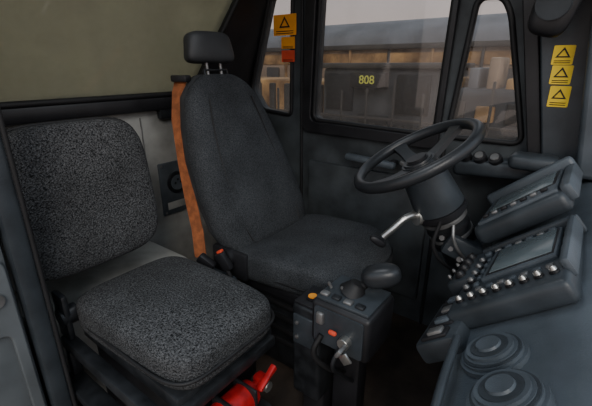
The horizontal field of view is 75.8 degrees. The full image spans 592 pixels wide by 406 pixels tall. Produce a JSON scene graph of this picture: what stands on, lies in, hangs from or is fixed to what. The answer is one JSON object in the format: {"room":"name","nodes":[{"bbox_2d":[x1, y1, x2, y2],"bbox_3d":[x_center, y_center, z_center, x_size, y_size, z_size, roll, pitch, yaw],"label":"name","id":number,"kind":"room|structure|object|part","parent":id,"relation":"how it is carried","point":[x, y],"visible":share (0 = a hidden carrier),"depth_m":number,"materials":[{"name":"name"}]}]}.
{"room":"truck cab interior","nodes":[
{"label":"truck cab interior","id":0,"kind":"room"},
{"bbox_2d":[0,245,47,405],"bbox_3d":[-0.961,0.401,1.063,0.428,0.820,0.260,14,25,34],"label":"wall","id":1,"kind":"structure","parent":0,"point":[20,382],"depth_m":1.01,"materials":[{"name":"grey paint"}]},
{"bbox_2d":[0,295,5,307],"bbox_3d":[-0.744,0.244,0.939,0.020,0.040,0.040,14,25,34],"label":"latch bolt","id":2,"kind":"object","parent":1,"relation":"attached to","point":[2,299],"depth_m":0.94,"materials":[{"name":"grey metal"}]},
{"bbox_2d":[0,0,266,291],"bbox_3d":[-0.624,-0.250,1.476,0.330,1.760,1.600,14,25,34],"label":"wall","id":3,"kind":"structure","parent":0,"point":[173,232],"depth_m":1.79,"materials":[{"name":"grey paint"}]},
{"bbox_2d":[1,97,171,125],"bbox_3d":[-0.661,-0.397,1.552,0.045,0.055,1.350,14,25,34],"label":"sill","id":4,"kind":"structure","parent":3,"relation":"attached to","point":[27,115],"depth_m":1.37,"materials":[{"name":"black plastic"}]},
{"bbox_3d":[-0.737,0.078,1.685,0.050,1.000,1.600,14,24,34],"label":"panel","id":5,"kind":"part","parent":3,"relation":"part of","materials":[{"name":"grey paint"}]},
{"bbox_2d":[0,0,231,101],"bbox_3d":[-0.669,-0.675,1.264,0.233,0.631,1.260,14,25,34],"label":"pane","id":6,"kind":"object","parent":3,"relation":"attached to","point":[129,46],"visible":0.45,"depth_m":1.35,"materials":[{"name":"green glass"}]},
{"bbox_2d":[0,0,239,108],"bbox_3d":[-0.650,-0.661,1.253,0.253,0.653,1.284,14,25,34],"label":"seal","id":7,"kind":"object","parent":3,"relation":"attached to","point":[76,100],"visible":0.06,"depth_m":1.42,"materials":[{"name":"black rubber"}]},
{"bbox_2d":[139,118,145,154],"bbox_3d":[-0.655,-0.113,1.684,0.006,0.520,0.006,14,25,34],"label":"panel seam","id":8,"kind":"object","parent":3,"relation":"attached to","point":[139,118],"visible":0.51,"depth_m":1.62,"materials":[{"name":"metal"}]},
{"bbox_2d":[157,109,171,119],"bbox_3d":[-0.428,-0.469,1.851,0.030,0.065,0.560,14,25,34],"label":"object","id":9,"kind":"structure","parent":3,"relation":"attached to","point":[161,114],"depth_m":1.65,"materials":[{"name":"black plastic"}]},
{"bbox_2d":[157,160,186,215],"bbox_3d":[-0.585,-0.074,1.775,0.027,0.247,0.130,14,25,34],"label":"wall socket plate","id":10,"kind":"object","parent":3,"relation":"attached to","point":[172,195],"visible":0.63,"depth_m":1.76,"materials":[{"name":"black paint"}]},
{"bbox_3d":[-0.622,-0.710,1.306,0.050,0.810,1.600,34,34,24],"label":"frame","id":11,"kind":"part","parent":3,"relation":"part of","materials":[{"name":"black plastic"}]},
{"bbox_2d":[237,278,443,405],"bbox_3d":[0.122,0.750,1.374,2.050,0.050,1.400,14,25,34],"label":"floor","id":12,"kind":"structure","parent":0,"point":[397,374],"depth_m":1.50,"materials":[{"name":"black rubber"}]},
{"bbox_2d":[0,133,72,405],"bbox_3d":[-0.702,-0.036,0.904,0.050,1.750,0.046,14,25,34],"label":"post","id":13,"kind":"object","parent":12,"relation":"on","point":[13,233],"visible":1,"depth_m":0.98,"materials":[{"name":"metal"}]},
{"bbox_2d":[0,107,77,405],"bbox_3d":[-0.663,-0.033,0.909,0.012,1.740,0.012,14,25,34],"label":"seal","id":14,"kind":"object","parent":13,"relation":"attached to","point":[3,130],"visible":1,"depth_m":0.96,"materials":[{"name":"black rubber"}]},
{"bbox_2d":[15,241,185,405],"bbox_3d":[-0.735,0.459,1.516,0.300,0.400,0.580,14,25,34],"label":"ledge","id":15,"kind":"object","parent":12,"relation":"on","point":[74,286],"visible":0.1,"depth_m":1.41,"materials":[{"name":"grey paint"}]},
{"bbox_2d":[0,117,274,405],"bbox_3d":[-0.527,0.259,1.188,0.896,0.995,0.472,14,25,34],"label":"passenger seat","id":16,"kind":"object","parent":12,"relation":"on","point":[170,330],"visible":0.84,"depth_m":1.08,"materials":[{"name":"fabric"}]},
{"bbox_3d":[-0.699,0.339,1.144,0.070,0.160,0.020,14,24,34],"label":"hinge arm","id":17,"kind":"part","parent":16,"relation":"part of","materials":[{"name":"black paint"}]},
{"bbox_3d":[-0.699,0.593,1.236,0.030,0.340,0.030,14,24,34],"label":"leg","id":18,"kind":"part","parent":16,"relation":"part of","materials":[{"name":"black paint"}]},
{"bbox_3d":[-0.657,-0.023,1.178,0.109,0.450,0.448,8,21,37],"label":"backrest","id":19,"kind":"part","parent":16,"relation":"part of","materials":[{"name":"fabric"}]},
{"bbox_3d":[-0.500,0.608,1.062,0.550,0.030,0.060,14,24,34],"label":"rail","id":20,"kind":"part","parent":16,"relation":"part of","materials":[{"name":"black metal"}]},
{"bbox_3d":[-0.501,0.476,1.031,0.530,0.040,0.035,14,24,34],"label":"rail","id":21,"kind":"part","parent":16,"relation":"part of","materials":[{"name":"black paint"}]},
{"bbox_2d":[76,256,270,389],"bbox_3d":[-0.361,0.316,1.135,0.536,0.138,0.382,12,23,35],"label":"seat cushion","id":22,"kind":"object","parent":16,"relation":"on","point":[178,322],"depth_m":1.01,"materials":[{"name":"fabric"}]},
{"bbox_3d":[-0.195,0.471,1.024,0.035,0.035,0.395,14,24,34],"label":"rail","id":23,"kind":"part","parent":16,"relation":"part of","materials":[{"name":"black paint"}]},
{"bbox_2d":[211,364,276,405],"bbox_3d":[-0.154,0.648,1.098,0.100,0.331,0.248,14,25,34],"label":"fire extinguisher","id":24,"kind":"object","parent":12,"relation":"on","point":[245,392],"visible":0.97,"depth_m":1.06,"materials":[{"name":"red paint"}]},
{"bbox_3d":[-0.084,0.501,1.089,0.018,0.010,0.080,14,57,34],"label":"lever","id":25,"kind":"part","parent":24,"relation":"part of","materials":[{"name":"red paint"}]},
{"bbox_3d":[-0.086,0.510,1.107,0.020,0.012,0.080,14,44,34],"label":"handle","id":26,"kind":"part","parent":24,"relation":"part of","materials":[{"name":"red paint"}]},
{"bbox_2d":[180,31,392,369],"bbox_3d":[-0.032,-0.005,1.518,0.828,1.271,0.575,14,25,34],"label":"seat","id":27,"kind":"object","parent":12,"relation":"on","point":[247,192],"visible":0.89,"depth_m":1.45,"materials":[{"name":"fabric"}]},
{"bbox_2d":[171,75,205,257],"bbox_3d":[-0.420,-0.137,1.469,0.087,0.672,0.271,-5,21,-13],"label":"belt","id":28,"kind":"object","parent":27,"relation":"attached to","point":[179,81],"visible":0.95,"depth_m":1.47,"materials":[{"name":"orange fabric"}]},
{"bbox_3d":[-0.346,-0.520,1.488,0.012,0.141,0.012,5,19,37],"label":"headrest post","id":29,"kind":"part","parent":27,"relation":"part of","materials":[{"name":"metal"}]},
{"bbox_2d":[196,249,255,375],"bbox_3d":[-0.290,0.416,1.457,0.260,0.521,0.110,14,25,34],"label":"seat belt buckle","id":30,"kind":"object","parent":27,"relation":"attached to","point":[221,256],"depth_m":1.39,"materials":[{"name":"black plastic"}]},
{"bbox_3d":[-0.256,0.204,1.428,0.070,0.070,0.035,14,24,34],"label":"recliner knob","id":31,"kind":"part","parent":27,"relation":"part of","materials":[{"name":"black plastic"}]},
{"bbox_3d":[-0.200,-0.173,1.587,0.300,0.690,0.531,14,24,34],"label":"backrest","id":32,"kind":"part","parent":27,"relation":"part of","materials":[{"name":"fabric"}]},
{"bbox_3d":[0.070,0.556,1.645,0.480,0.130,0.350,14,24,34],"label":"slide rail","id":33,"kind":"part","parent":27,"relation":"part of","materials":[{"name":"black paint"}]},
{"bbox_2d":[236,214,392,294],"bbox_3d":[0.084,0.198,1.517,0.536,0.134,0.521,10,22,36],"label":"seat cushion","id":34,"kind":"object","parent":27,"relation":"on","point":[302,252],"depth_m":1.40,"materials":[{"name":"fabric"}]},
{"bbox_2d":[293,263,401,405],"bbox_3d":[0.109,0.470,1.105,0.288,0.660,0.218,14,25,34],"label":"console","id":35,"kind":"object","parent":12,"relation":"on","point":[338,328],"visible":1,"depth_m":1.02,"materials":[{"name":"black plastic"}]},
{"bbox_3d":[0.024,0.379,1.122,0.075,0.100,0.009,14,24,34],"label":"plate","id":36,"kind":"part","parent":35,"relation":"part of","materials":[{"name":"plastic"}]},
{"bbox_3d":[0.060,0.285,1.135,0.090,0.008,0.100,14,24,34],"label":"panel","id":37,"kind":"part","parent":35,"relation":"part of","materials":[{"name":"black plastic"}]},
{"bbox_2d":[316,311,323,324],"bbox_3d":[0.064,0.303,1.002,0.023,0.035,0.016,14,24,34],"label":"switch","id":38,"kind":"object","parent":35,"relation":"attached to","point":[319,314],"depth_m":1.00,"materials":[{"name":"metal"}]},
{"bbox_3d":[0.155,0.248,1.021,0.155,0.010,0.135,14,24,34],"label":"plate","id":39,"kind":"part","parent":35,"relation":"part of","materials":[{"name":"plastic"}]},
{"bbox_3d":[0.225,0.192,1.002,0.104,0.060,0.068,-9,17,16],"label":"lever knob","id":40,"kind":"part","parent":35,"relation":"part of","materials":[{"name":"black plastic"}]},
{"bbox_2d":[416,179,591,405],"bbox_3d":[0.648,0.471,0.878,0.645,0.814,1.240,14,25,34],"label":"dashboard","id":41,"kind":"object","parent":12,"relation":"on","point":[544,358],"visible":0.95,"depth_m":0.65,"materials":[{"name":"plastic"}]},
{"bbox_2d":[354,118,485,275],"bbox_3d":[0.396,0.033,1.207,0.455,0.586,0.397,14,25,34],"label":"steering wheel","id":42,"kind":"object","parent":41,"relation":"attached to","point":[433,193],"visible":0.91,"depth_m":1.16,"materials":[{"name":"black plastic"}]},
{"bbox_2d":[370,209,423,247],"bbox_3d":[0.340,0.081,1.210,0.209,0.124,0.057,-6,21,-16],"label":"lever","id":43,"kind":"object","parent":42,"relation":"attached to","point":[416,218],"visible":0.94,"depth_m":1.20,"materials":[{"name":"metal"}]},
{"bbox_3d":[0.293,0.275,0.798,0.060,0.008,0.034,-36,-8,41],"label":"rocker frame","id":44,"kind":"part","parent":41,"relation":"part of","materials":[{"name":"black plastic"}]},
{"bbox_3d":[0.322,0.262,0.834,0.060,0.008,0.034,-36,-8,41],"label":"rocker frame","id":45,"kind":"part","parent":41,"relation":"part of","materials":[{"name":"black plastic"}]},
{"bbox_3d":[0.350,0.249,0.870,0.060,0.008,0.034,-36,-8,41],"label":"rocker frame","id":46,"kind":"part","parent":41,"relation":"part of","materials":[{"name":"black plastic"}]},
{"bbox_3d":[0.379,0.235,0.906,0.060,0.008,0.034,-36,-8,41],"label":"rocker frame","id":47,"kind":"part","parent":41,"relation":"part of","materials":[{"name":"black plastic"}]},
{"bbox_3d":[0.414,0.178,0.965,0.023,0.010,0.023,-36,-8,41],"label":"knob","id":48,"kind":"part","parent":41,"relation":"part of","materials":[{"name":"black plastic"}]},
{"bbox_3d":[0.437,0.168,0.994,0.023,0.010,0.023,-36,-8,41],"label":"knob","id":49,"kind":"part","parent":41,"relation":"part of","materials":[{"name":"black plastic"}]},
{"bbox_3d":[0.460,0.157,1.022,0.023,0.010,0.023,-36,-8,41],"label":"knob","id":50,"kind":"part","parent":41,"relation":"part of","materials":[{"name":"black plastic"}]},
{"bbox_3d":[0.483,0.147,1.051,0.023,0.010,0.023,-36,-8,41],"label":"knob","id":51,"kind":"part","parent":41,"relation":"part of","materials":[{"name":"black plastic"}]},
{"bbox_2d":[453,151,559,179],"bbox_3d":[0.722,-0.132,1.325,0.320,0.108,0.150,14,25,34],"label":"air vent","id":52,"kind":"object","parent":41,"relation":"attached to","point":[520,164],"visible":0.71,"depth_m":1.30,"materials":[{"name":"plastic"}]},
{"bbox_2d":[462,151,502,165],"bbox_3d":[0.652,-0.160,1.345,0.148,0.049,0.049,14,24,34],"label":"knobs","id":53,"kind":"object","parent":52,"relation":"attached to","point":[479,158],"depth_m":1.33,"materials":[{"name":"black plastic"}]},
{"bbox_2d":[453,157,533,179],"bbox_3d":[0.718,-0.127,1.357,0.280,0.060,0.110,10,22,36],"label":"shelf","id":54,"kind":"object","parent":52,"relation":"attached to","point":[489,167],"depth_m":1.33,"materials":[{"name":"plastic"}]},
{"bbox_2d":[447,214,586,328],"bbox_3d":[0.505,0.152,0.856,0.212,0.210,0.330,14,25,34],"label":"control console","id":55,"kind":"object","parent":41,"relation":"attached to","point":[539,269],"visible":0.99,"depth_m":0.78,"materials":[{"name":"plastic"}]},
{"bbox_3d":[0.357,0.209,0.836,0.015,0.010,0.015,-36,-8,41],"label":"knob","id":56,"kind":"part","parent":55,"relation":"part of","materials":[{"name":"metal"}]},
{"bbox_3d":[0.374,0.196,0.817,0.015,0.010,0.015,-36,-8,41],"label":"knob","id":57,"kind":"part","parent":55,"relation":"part of","materials":[{"name":"metal"}]},
{"bbox_3d":[0.391,0.184,0.799,0.015,0.010,0.015,-36,-8,41],"label":"knob","id":58,"kind":"part","parent":55,"relation":"part of","materials":[{"name":"metal"}]},
{"bbox_3d":[0.409,0.171,0.781,0.015,0.010,0.015,-36,-8,41],"label":"knob","id":59,"kind":"part","parent":55,"relation":"part of","materials":[{"name":"metal"}]},
{"bbox_3d":[0.426,0.159,0.762,0.015,0.010,0.015,-36,-8,41],"label":"knob","id":60,"kind":"part","parent":55,"relation":"part of","materials":[{"name":"metal"}]},
{"bbox_3d":[0.443,0.146,0.744,0.015,0.010,0.015,-36,-8,41],"label":"knob","id":61,"kind":"part","parent":55,"relation":"part of","materials":[{"name":"metal"}]},
{"bbox_2d":[483,214,586,253],"bbox_3d":[0.598,0.098,0.968,0.240,0.050,0.020,-36,-8,41],"label":"hood","id":62,"kind":"object","parent":55,"relation":"attached to","point":[562,222],"depth_m":0.95,"materials":[{"name":"plastic"}]},
{"bbox_3d":[0.460,0.134,0.726,0.015,0.010,0.015,-36,-8,41],"label":"knob","id":63,"kind":"part","parent":55,"relation":"part of","materials":[{"name":"metal"}]},
{"bbox_3d":[0.477,0.121,0.708,0.015,0.010,0.015,-36,-8,41],"label":"knob","id":64,"kind":"part","parent":55,"relation":"part of","materials":[{"name":"metal"}]},
{"bbox_2d":[559,215,582,275],"bbox_3d":[0.584,0.081,0.801,0.018,0.040,0.280,-36,-8,41],"label":"hood","id":65,"kind":"object","parent":55,"relation":"attached to","point":[571,236],"depth_m":0.77,"materials":[{"name":"plastic"}]},
{"bbox_2d":[474,156,582,243],"bbox_3d":[0.672,-0.011,1.116,0.244,0.230,0.290,14,25,34],"label":"display unit","id":66,"kind":"object","parent":41,"relation":"attached to","point":[547,193],"visible":1,"depth_m":1.04,"materials":[{"name":"plastic"}]},
{"bbox_2d":[487,156,579,205],"bbox_3d":[0.751,-0.052,1.211,0.270,0.075,0.030,-36,-8,41],"label":"hood","id":67,"kind":"object","parent":66,"relation":"attached to","point":[561,164],"depth_m":1.19,"materials":[{"name":"plastic"}]},
{"bbox_2d":[559,163,582,200],"bbox_3d":[0.754,-0.062,1.038,0.030,0.050,0.270,-36,-8,41],"label":"hood","id":68,"kind":"object","parent":66,"relation":"attached to","point":[570,174],"depth_m":0.98,"materials":[{"name":"plastic"}]},
{"bbox_2d":[250,0,526,325],"bbox_3d":[0.522,-0.291,1.559,2.050,1.780,0.073,14,25,34],"label":"wall","id":69,"kind":"structure","parent":0,"point":[303,139],"depth_m":1.72,"materials":[{"name":"black plastic"}]},
{"bbox_2d":[251,0,294,115],"bbox_3d":[-0.123,-0.729,1.896,0.290,0.568,0.020,14,25,34],"label":"seal","id":70,"kind":"object","parent":69,"relation":"attached to","point":[292,2],"visible":0.72,"depth_m":1.89,"materials":[{"name":"black rubber"}]},
{"bbox_2d":[273,13,295,61],"bbox_3d":[-0.053,-0.779,1.802,0.135,0.209,0.003,14,25,34],"label":"warning sticker","id":71,"kind":"object","parent":69,"relation":"attached to","point":[285,24],"visible":1,"depth_m":1.79,"materials":[{"name":"orange paper"}]},
{"bbox_2d":[308,160,425,298],"bbox_3d":[0.316,0.115,1.849,0.620,0.580,0.028,14,25,34],"label":"panel","id":72,"kind":"object","parent":69,"relation":"attached to","point":[332,191],"depth_m":1.77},
{"bbox_2d":[345,153,404,168],"bbox_3d":[0.373,-0.167,1.644,0.348,0.070,0.062,14,25,34],"label":"door handle","id":73,"kind":"object","parent":69,"relation":"attached to","point":[391,164],"visible":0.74,"depth_m":1.63,"materials":[{"name":"plastic"}]},
{"bbox_3d":[0.309,-0.646,1.576,0.679,0.770,0.036,14,24,34],"label":"door frame","id":74,"kind":"part","parent":69,"relation":"part of","materials":[{"name":"black plastic"}]},
{"bbox_2d":[312,0,452,133],"bbox_3d":[0.325,-0.620,1.577,0.617,0.634,0.020,14,25,34],"label":"seal","id":75,"kind":"object","parent":69,"relation":"attached to","point":[319,9],"visible":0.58,"depth_m":1.69,"materials":[{"name":"black rubber"}]},
{"bbox_2d":[448,0,523,145],"bbox_3d":[0.694,-0.461,1.339,0.270,0.500,0.020,14,25,34],"label":"seal","id":76,"kind":"object","parent":69,"relation":"attached to","point":[507,4],"visible":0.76,"depth_m":1.32,"materials":[{"name":"black rubber"}]},
{"bbox_2d":[522,0,540,152],"bbox_3d":[0.755,-0.588,1.219,0.232,0.918,0.038,14,25,34],"label":"pillar rubber","id":77,"kind":"structure","parent":69,"relation":"attached to","point":[531,41],"depth_m":1.25,"materials":[{"name":"black rubber"}]},
{"bbox_2d":[527,0,581,37],"bbox_3d":[0.758,-0.586,1.096,0.126,0.205,0.174,14,25,34],"label":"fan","id":78,"kind":"object","parent":69,"relation":"attached to","point":[547,18],"visible":1,"depth_m":1.06,"materials":[{"name":"black plastic"}]},
{"bbox_2d":[547,45,575,106],"bbox_3d":[0.828,-0.395,1.188,0.069,0.183,0.003,14,25,34],"label":"warning sticker","id":79,"kind":"object","parent":69,"relation":"attached to","point":[563,55],"visible":1,"depth_m":1.19,"materials":[{"name":"yellow paper"}]},
{"bbox_2d":[540,0,591,161],"bbox_3d":[0.831,-0.568,1.165,0.314,0.922,0.062,14,25,34],"label":"pillar","id":80,"kind":"structure","parent":69,"relation":"attached to","point":[560,126],"depth_m":1.20,"materials":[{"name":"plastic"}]},
{"bbox_2d":[576,14,591,179],"bbox_3d":[0.913,-0.530,1.061,0.248,0.940,0.120,14,25,34],"label":"tube","id":81,"kind":"object","parent":69,"relation":"attached to","point":[584,149],"visible":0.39,"depth_m":1.13,"materials":[{"name":"plastic"}]},
{"label":"outside","id":82,"kind":"structure","parent":0,"visible":0},
{"bbox_3d":[8.425,-1.569,11.327,60.000,0.100,52.000,14,25,34],"label":"ground","id":83,"kind":"structure","parent":82,"visible":0},
{"bbox_2d":[261,13,512,85],"bbox_3d":[1.887,-2.113,8.085,17.000,3.160,2.640,14,25,34],"label":"carriage","id":84,"kind":"object","parent":83,"relation":"on","point":[413,40],"visible":0.05,"depth_m":6.43,"materials":[{"name":"beige paint"}]},
{"bbox_2d":[259,57,517,139],"bbox_3d":[1.016,-0.697,5.248,5.000,2.420,1.319,14,25,34],"label":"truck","id":85,"kind":"object","parent":83,"relation":"on","point":[396,95],"visible":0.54,"depth_m":4.19,"materials":[{"name":"black paint"}]},
{"bbox_3d":[-0.240,-1.145,5.252,0.025,0.860,0.020,14,24,34],"label":"handrail post","id":86,"kind":"part","parent":85,"relation":"part of","materials":[{"name":"grey metal"}]},
{"bbox_3d":[0.551,-0.942,4.692,0.025,0.860,0.020,14,24,34],"label":"handrail post","id":87,"kind":"part","parent":85,"relation":"part of","materials":[{"name":"grey metal"}]},
{"bbox_3d":[0.814,-0.907,4.494,0.025,0.930,0.020,14,24,34],"label":"handrail post","id":88,"kind":"part","parent":85,"relation":"part of","materials":[{"name":"grey metal"}]},
{"bbox_3d":[1.078,-0.872,4.295,0.025,1.000,0.020,14,24,34],"label":"handrail post","id":89,"kind":"part","parent":85,"relation":"part of","materials":[{"name":"grey metal"}]},
{"bbox_3d":[0.756,-1.016,4.500,4.500,0.030,0.020,14,24,34],"label":"handrail","id":90,"kind":"part","parent":85,"relation":"part of","materials":[{"name":"black metal"}]},
{"bbox_3d":[1.256,-1.712,4.732,1.550,0.060,1.250,14,24,34],"label":"cab roof plate","id":91,"kind":"part","parent":85,"relation":"part of","materials":[{"name":"grey metal"}]},
{"bbox_3d":[1.341,-0.738,4.132,0.025,0.860,0.020,14,24,34],"label":"handrail post","id":92,"kind":"part","parent":85,"relation":"part of","materials":[{"name":"grey metal"}]},
{"bbox_2d":[455,86,517,139],"bbox_3d":[2.415,-0.370,4.204,1.450,1.720,0.980,14,24,34],"label":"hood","id":93,"kind":"object","parent":85,"relation":"attached to","point":[474,101],"depth_m":3.78,"materials":[{"name":"paint"}]},
{"bbox_3d":[1.869,-0.668,3.735,0.025,1.000,0.020,14,24,34],"label":"handrail post","id":94,"kind":"part","parent":85,"relation":"part of","materials":[{"name":"grey metal"}]}
]}

